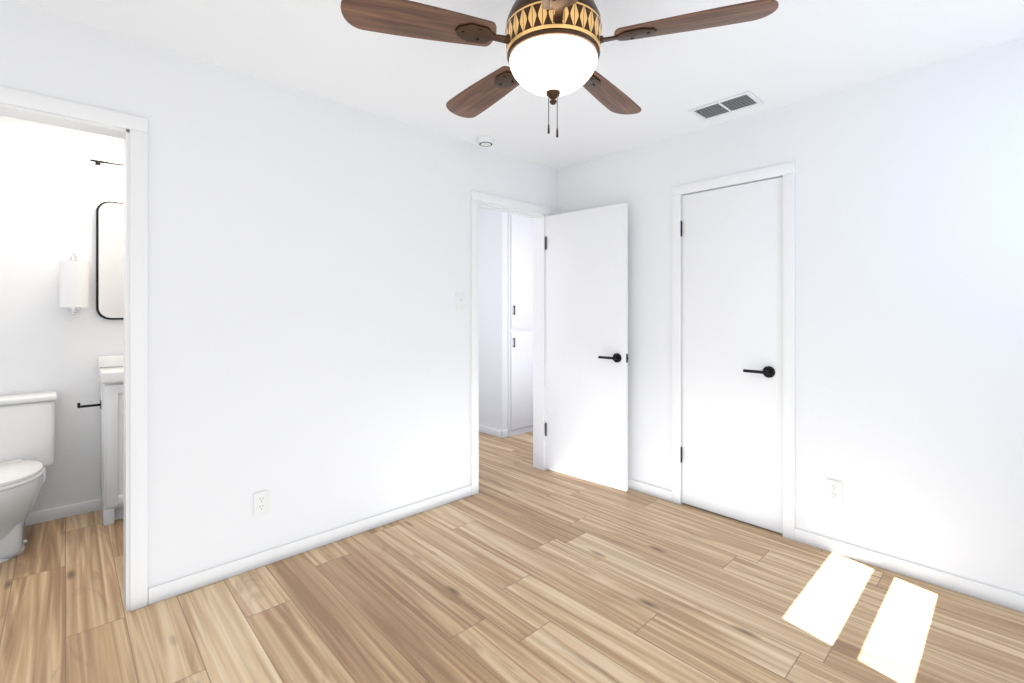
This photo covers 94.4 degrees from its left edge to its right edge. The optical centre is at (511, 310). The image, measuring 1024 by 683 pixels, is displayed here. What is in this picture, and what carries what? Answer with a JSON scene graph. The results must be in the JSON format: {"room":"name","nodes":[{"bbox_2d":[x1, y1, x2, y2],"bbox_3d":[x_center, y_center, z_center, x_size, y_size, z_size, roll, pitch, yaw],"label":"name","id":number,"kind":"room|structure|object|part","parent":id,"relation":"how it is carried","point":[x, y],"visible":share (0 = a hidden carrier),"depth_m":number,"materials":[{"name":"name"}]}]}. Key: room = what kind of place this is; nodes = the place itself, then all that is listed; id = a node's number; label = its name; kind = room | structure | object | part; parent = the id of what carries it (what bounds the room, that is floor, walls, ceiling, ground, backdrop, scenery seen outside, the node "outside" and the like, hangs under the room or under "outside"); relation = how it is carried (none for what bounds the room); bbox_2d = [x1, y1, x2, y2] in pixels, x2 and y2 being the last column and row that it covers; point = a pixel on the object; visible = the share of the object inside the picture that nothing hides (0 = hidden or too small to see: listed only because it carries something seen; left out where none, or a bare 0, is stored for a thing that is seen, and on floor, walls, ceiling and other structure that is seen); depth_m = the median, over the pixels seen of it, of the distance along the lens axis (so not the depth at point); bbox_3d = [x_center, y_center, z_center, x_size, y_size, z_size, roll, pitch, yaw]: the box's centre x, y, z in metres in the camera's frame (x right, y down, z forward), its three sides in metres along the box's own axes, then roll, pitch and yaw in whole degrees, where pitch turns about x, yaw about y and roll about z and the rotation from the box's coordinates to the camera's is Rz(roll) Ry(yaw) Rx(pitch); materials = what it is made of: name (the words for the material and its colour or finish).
{"room":"empty bedroom","nodes":[
{"label":"empty bedroom","id":0,"kind":"room"},
{"bbox_2d":[0,116,123,512],"bbox_3d":[-2.939,0.057,2.864,2.150,2.440,0.120,0,0,-43],"label":"wall","id":1,"kind":"structure","parent":0,"point":[54,193],"depth_m":2.91,"materials":[{"name":"white paint"}]},
{"bbox_2d":[26,499,100,525],"bbox_3d":[-2.912,1.242,2.799,1.800,0.070,0.012,0,0,-43],"label":"baseboard","id":2,"kind":"structure","parent":1,"relation":"attached to","point":[60,512],"depth_m":2.93,"materials":[{"name":"white paint"}]},
{"bbox_2d":[59,252,88,314],"bbox_3d":[-2.688,-0.168,2.911,0.132,0.388,0.153,0,0,-43],"label":"sconce","id":3,"kind":"object","parent":1,"relation":"attached to","point":[73,283],"visible":1,"depth_m":2.86,"materials":[{"name":"white glass"}]},
{"bbox_2d":[90,159,123,176],"bbox_3d":[-2.451,-0.924,3.174,0.560,0.148,0.097,0,0,-43],"label":"sconce","id":4,"kind":"object","parent":1,"relation":"attached to","point":[97,169],"visible":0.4,"depth_m":2.98,"materials":[{"name":"white glass"}]},
{"bbox_2d":[96,201,123,319],"bbox_3d":[-2.476,-0.328,3.201,0.500,0.770,0.023,0,0,-43],"label":"bathroom mirror","id":5,"kind":"object","parent":1,"relation":"attached to","point":[109,260],"visible":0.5,"depth_m":3.07,"materials":[{"name":"black metal"}]},
{"bbox_2d":[0,0,557,587],"bbox_3d":[-0.427,0.057,3.239,5.380,2.440,0.120,0,0,-43],"label":"wall","id":6,"kind":"structure","parent":0,"point":[308,322],"depth_m":2.44,"materials":[{"name":"white paint"}]},
{"bbox_2d":[0,86,147,610],"bbox_3d":[-1.925,0.222,1.817,0.830,2.110,0.135,0,0,-43],"label":"door frame","id":7,"kind":"structure","parent":6,"relation":"attached to","point":[136,126],"depth_m":2.02,"materials":[{"name":"white paint"}]},
{"bbox_2d":[253,490,268,516],"bbox_3d":[-1.254,0.962,2.371,0.072,0.116,0.008,0,0,-43],"label":"outlet","id":8,"kind":"object","parent":6,"relation":"attached to","point":[260,503],"visible":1,"depth_m":2.37,"materials":[{"name":"white plastic"}]},
{"bbox_2d":[148,485,470,604],"bbox_3d":[-0.932,1.242,2.672,1.784,0.070,0.012,0,0,-43],"label":"baseboard","id":9,"kind":"structure","parent":6,"relation":"attached to","point":[182,585],"depth_m":2.46,"materials":[{"name":"white paint"}]},
{"bbox_2d":[456,292,464,309],"bbox_3d":[-0.346,-0.068,3.217,0.072,0.116,0.022,0,0,-43],"label":"light switch","id":10,"kind":"object","parent":6,"relation":"attached to","point":[460,300],"visible":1,"depth_m":3.22,"materials":[{"name":"white plastic"}]},
{"bbox_2d":[471,191,550,494],"bbox_3d":[-0.025,0.222,3.607,0.818,2.110,0.135,0,0,-43],"label":"door frame","id":11,"kind":"structure","parent":6,"relation":"attached to","point":[538,341],"depth_m":3.79,"materials":[{"name":"white paint"}]},
{"bbox_2d":[545,203,627,490],"bbox_3d":[0.557,0.254,3.576,0.140,2.023,0.717,0,0,-43],"label":"hall door","id":12,"kind":"structure","parent":11,"relation":"attached to","point":[586,429],"depth_m":3.53,"materials":[{"name":"white paint"}]},
{"bbox_2d":[479,208,493,428],"bbox_3d":[-0.731,0.057,5.529,0.120,2.440,1.730,0,0,-43],"label":"wall","id":13,"kind":"structure","parent":0,"point":[486,317],"depth_m":4.95,"materials":[{"name":"white paint"}]},
{"bbox_2d":[479,425,507,437],"bbox_3d":[-0.706,1.242,5.461,0.087,0.070,1.862,0,0,-43],"label":"baseboard","id":14,"kind":"structure","parent":13,"relation":"attached to","point":[494,432],"depth_m":4.85,"materials":[{"name":"white paint"}]},
{"bbox_2d":[494,211,507,430],"bbox_3d":[0.369,0.057,5.295,1.400,2.440,0.120,0,0,-43],"label":"wall","id":15,"kind":"structure","parent":0,"point":[500,321],"depth_m":4.80,"materials":[{"name":"white paint"}]},
{"bbox_2d":[0,431,1023,682],"bbox_3d":[-0.443,1.327,2.949,6.200,0.100,6.280,0,0,-43],"label":"floor","id":16,"kind":"structure","parent":0,"point":[518,567],"depth_m":2.03,"materials":[{"name":"brown wood"}]},
{"bbox_2d":[0,391,57,562],"bbox_3d":[-2.716,0.881,2.488,0.472,0.792,0.709,0,0,-43],"label":"toilet","id":17,"kind":"object","parent":16,"relation":"on","point":[27,439],"visible":1,"depth_m":2.62,"materials":[{"name":"white ceramic"}]},
{"bbox_2d":[98,355,123,525],"bbox_3d":[-2.356,0.735,3.068,0.474,1.085,0.356,0,0,-43],"label":"bathroom vanity","id":18,"kind":"object","parent":16,"relation":"on","point":[111,373],"visible":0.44,"depth_m":2.84,"materials":[{"name":"white paint"}]},
{"bbox_2d":[77,400,100,408],"bbox_3d":[-2.573,0.577,2.886,0.108,0.050,0.040,0,0,-43],"label":"toilet paper holder","id":19,"kind":"object","parent":18,"relation":"attached to","point":[84,406],"visible":0.98,"depth_m":2.88,"materials":[{"name":"black metal"}]},
{"bbox_2d":[508,213,532,436],"bbox_3d":[0.160,0.067,4.976,0.502,2.420,0.054,0,0,-43],"label":"linen cabinet","id":20,"kind":"object","parent":16,"relation":"on","point":[520,324],"visible":0.73,"depth_m":4.90,"materials":[{"name":"white paint"}]},
{"bbox_2d":[7,0,1023,169],"bbox_3d":[-0.443,-1.213,2.949,6.200,0.100,6.280,0,0,-43],"label":"ceiling","id":21,"kind":"structure","parent":0,"point":[786,52],"depth_m":2.15,"materials":[{"name":"white paint"}]},
{"bbox_2d":[476,136,494,146],"bbox_3d":[-0.177,-1.144,3.206,0.128,0.037,0.128,0,0,-43],"label":"smoke detector","id":22,"kind":"object","parent":21,"relation":"attached to","point":[485,141],"visible":1,"depth_m":3.17,"materials":[{"name":"white plastic"}]},
{"bbox_2d":[340,0,778,137],"bbox_3d":[0.126,-0.860,1.562,1.222,0.605,1.212,0,0,-43],"label":"ceiling fan","id":23,"kind":"object","parent":21,"relation":"hanging from","point":[553,47],"visible":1,"depth_m":1.42,"materials":[{"name":"brown wood"}]},
{"bbox_3d":[-0.265,-0.850,1.394,0.450,0.006,0.138,0,-11,-18],"label":"blade","id":24,"kind":"part","parent":23,"relation":"part of","materials":[{"name":"brown wood"}]},
{"label":"blade","id":25,"kind":"part","parent":23,"relation":"part of","materials":[{"name":"brown wood"}]},
{"bbox_3d":[0.132,-0.850,1.105,0.138,0.006,0.450,-11,0,0],"label":"blade","id":26,"kind":"part","parent":23,"relation":"part of","materials":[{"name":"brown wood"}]},
{"label":"blade","id":27,"kind":"part","parent":23,"relation":"part of","materials":[{"name":"brown wood"}]},
{"bbox_3d":[0.530,-0.850,1.394,0.450,0.006,0.138,0,11,18],"label":"blade","id":28,"kind":"part","parent":23,"relation":"part of","materials":[{"name":"brown wood"}]},
{"bbox_2d":[688,91,763,120],"bbox_3d":[1.212,-1.158,2.695,0.210,0.011,0.340,0,0,-43],"label":"ceiling vent","id":29,"kind":"object","parent":21,"relation":"in","point":[735,103],"visible":1,"depth_m":2.68,"materials":[{"name":"silver metal"}]},
{"bbox_2d":[558,37,1023,595],"bbox_3d":[1.546,0.057,2.763,0.120,2.440,3.280,0,0,-43],"label":"wall","id":30,"kind":"structure","parent":0,"point":[910,309],"depth_m":2.33,"materials":[{"name":"white paint"}]},
{"bbox_2d":[628,478,671,501],"bbox_3d":[0.720,1.242,3.537,0.020,0.070,1.020,0,0,-43],"label":"baseboard","id":31,"kind":"structure","parent":30,"relation":"attached to","point":[635,485],"depth_m":3.28,"materials":[{"name":"white paint"}]},
{"bbox_2d":[680,177,782,533],"bbox_3d":[1.319,0.252,2.905,0.089,2.026,0.611,0,0,-43],"label":"closet door","id":32,"kind":"structure","parent":30,"relation":"in","point":[731,454],"depth_m":2.88,"materials":[{"name":"white paint"}]},
{"bbox_2d":[672,162,794,540],"bbox_3d":[1.322,0.225,2.902,0.015,2.105,0.730,0,0,-43],"label":"trim","id":33,"kind":"structure","parent":30,"relation":"attached to","point":[787,171],"depth_m":2.67,"materials":[{"name":"white paint"}]},
{"bbox_2d":[826,479,841,503],"bbox_3d":[1.701,0.952,2.504,0.008,0.116,0.072,0,0,-43],"label":"outlet","id":34,"kind":"object","parent":30,"relation":"attached to","point":[833,490],"visible":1,"depth_m":2.50,"materials":[{"name":"white plastic"}]},
{"bbox_2d":[795,528,1023,612],"bbox_3d":[2.044,1.242,2.139,0.012,0.070,1.370,0,0,-43],"label":"baseboard","id":35,"kind":"structure","parent":30,"relation":"attached to","point":[965,586],"depth_m":2.25,"materials":[{"name":"white paint"}]}
]}

